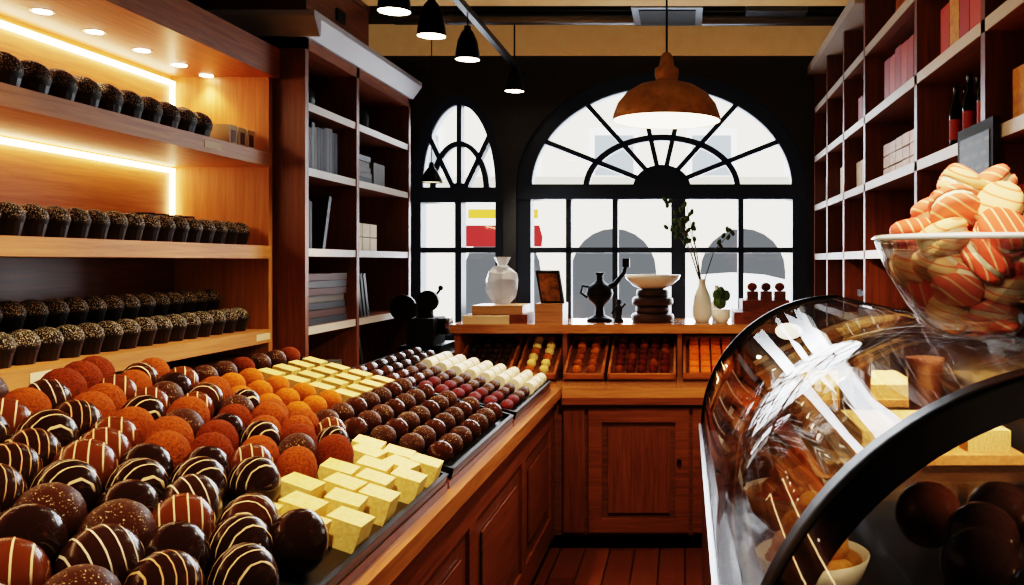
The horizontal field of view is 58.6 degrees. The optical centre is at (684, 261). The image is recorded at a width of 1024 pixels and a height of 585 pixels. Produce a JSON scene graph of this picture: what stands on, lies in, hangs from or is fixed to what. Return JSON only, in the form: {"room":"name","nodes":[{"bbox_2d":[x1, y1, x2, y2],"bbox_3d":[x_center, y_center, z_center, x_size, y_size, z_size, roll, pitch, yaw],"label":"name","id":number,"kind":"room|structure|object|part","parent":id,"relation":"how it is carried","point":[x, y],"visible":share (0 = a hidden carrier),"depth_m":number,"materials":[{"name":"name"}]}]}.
{"room":"chocolate shop","nodes":[
{"label":"chocolate shop","id":0,"kind":"room"},
{"bbox_2d":[187,0,203,8],"bbox_3d":[-2.375,0.010,2.175,0.250,2.980,7.250,0,0,0],"label":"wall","id":1,"kind":"structure","parent":0,"point":[200,3],"depth_m":4.10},
{"bbox_2d":[369,24,832,303],"bbox_3d":[-0.515,0.010,5.660,3.470,2.980,0.280,0,0,0],"label":"wall","id":2,"kind":"structure","parent":0,"point":[767,64],"depth_m":5.55,"materials":[{"name":"black paint"}]},
{"bbox_2d":[412,95,502,340],"bbox_3d":[-1.430,-0.278,5.650,0.590,1.555,0.140,0,0,0],"label":"window","id":3,"kind":"structure","parent":2,"relation":"in","point":[461,193],"depth_m":5.59,"materials":[{"name":"black metal"}]},
{"bbox_2d":[517,73,805,317],"bbox_3d":[-0.147,-0.347,5.650,1.830,1.695,0.140,0,0,0],"label":"window","id":4,"kind":"structure","parent":2,"relation":"in","point":[655,182],"depth_m":5.59,"materials":[{"name":"black metal"}]},
{"bbox_2d":[361,0,848,25],"bbox_3d":[-0.515,-1.540,2.175,3.970,0.120,7.250,0,0,0],"label":"ceiling","id":5,"kind":"structure","parent":0,"point":[375,17],"depth_m":5.20,"materials":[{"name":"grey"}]},
{"bbox_2d":[377,0,410,15],"label":"spotlights","id":6,"kind":"object","parent":5,"relation":"hanging from","point":[386,7],"depth_m":3.04,"materials":[{"name":"black metal"}]},
{"bbox_2d":[417,0,445,39],"label":"spotlights","id":7,"kind":"object","parent":5,"relation":"hanging from","point":[431,25],"depth_m":3.47,"materials":[{"name":"black metal"}]},
{"bbox_2d":[420,40,442,183],"bbox_3d":[-1.500,-0.975,5.250,0.130,1.010,0.130,0,0,0],"label":"pendant light","id":8,"kind":"object","parent":5,"relation":"hanging from","point":[431,175],"visible":0.97,"depth_m":5.23,"materials":[{"name":"black metal"}]},
{"bbox_2d":[452,0,524,92],"label":"spotlights","id":9,"kind":"object","parent":5,"relation":"hanging from","point":[467,49],"depth_m":4.23,"materials":[{"name":"black metal"}]},
{"bbox_2d":[612,0,720,128],"bbox_3d":[-0.070,-1.010,3.400,0.416,0.940,0.416,0,0,0],"label":"pendant lamp","id":10,"kind":"object","parent":5,"relation":"hanging from","point":[666,102],"visible":1,"depth_m":3.30,"materials":[{"name":"gold metal"}]},
{"bbox_2d":[531,548,701,584],"bbox_3d":[-0.515,1.530,2.175,3.970,0.060,7.250,0,0,0],"label":"floor","id":11,"kind":"structure","parent":0,"point":[558,566],"depth_m":4.37,"materials":[{"name":"brown wood"}]},
{"bbox_2d":[0,0,279,391],"bbox_3d":[-2.002,0.285,2.065,0.465,2.430,3.630,0,0,0],"label":"shelf unit","id":12,"kind":"object","parent":11,"relation":"on","point":[136,135],"visible":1,"depth_m":3.20,"materials":[{"name":"brown wood"}]},
{"bbox_2d":[0,347,560,584],"bbox_3d":[-1.210,0.855,2.388,1.140,1.290,4.415,0,0,0],"label":"counter","id":13,"kind":"object","parent":11,"relation":"on","point":[414,466],"depth_m":2.06,"materials":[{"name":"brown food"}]},
{"bbox_2d":[204,0,421,367],"bbox_3d":[-1.917,0.055,4.615,0.635,2.890,1.570,0,0,0],"label":"bookcase","id":14,"kind":"object","parent":11,"relation":"on","point":[341,110],"visible":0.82,"depth_m":4.43,"materials":[{"name":"brown wood"}]},
{"bbox_2d":[376,285,453,359],"bbox_3d":[-1.498,0.820,5.095,0.335,1.361,0.710,0,0,0],"label":"coffee grinder","id":15,"kind":"object","parent":11,"relation":"on","point":[426,331],"visible":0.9,"depth_m":5.00,"materials":[{"name":"black metal"}]},
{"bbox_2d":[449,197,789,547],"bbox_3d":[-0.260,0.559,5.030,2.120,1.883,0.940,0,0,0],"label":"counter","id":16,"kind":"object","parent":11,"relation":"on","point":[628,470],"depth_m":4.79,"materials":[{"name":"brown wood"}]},
{"bbox_2d":[698,163,1023,584],"bbox_3d":[0.427,0.647,2.205,0.735,1.706,3.510,0,0,0],"label":"display case","id":17,"kind":"object","parent":11,"relation":"on","point":[844,440],"visible":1,"depth_m":1.64,"materials":[{"name":"black"}]},
{"bbox_3d":[0.425,0.435,2.222,0.700,0.570,3.444,0,0,0],"label":"glass","id":18,"kind":"part","parent":17,"relation":"part of","materials":[{"name":"clear glass"}]},
{"bbox_2d":[871,232,1023,338],"bbox_3d":[0.585,0.048,1.800,0.406,0.204,0.406,0,0,0],"label":"bowl","id":19,"kind":"object","parent":17,"relation":"on","point":[959,285],"depth_m":1.69,"materials":[{"name":"clear glass"}]},
{"bbox_2d":[808,0,1023,303],"bbox_3d":[0.980,0.015,2.900,0.440,2.970,5.200,0,0,0],"label":"shelving","id":20,"kind":"object","parent":11,"relation":"on","point":[906,91],"visible":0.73,"depth_m":3.63,"materials":[{"name":"brown wood"}]},
{"label":"outside","id":21,"kind":"structure","parent":0,"visible":0},
{"bbox_2d":[426,95,789,322],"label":"window","id":22,"kind":"structure","parent":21,"point":[641,223],"depth_m":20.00,"materials":[{"name":"glass"}]}
]}

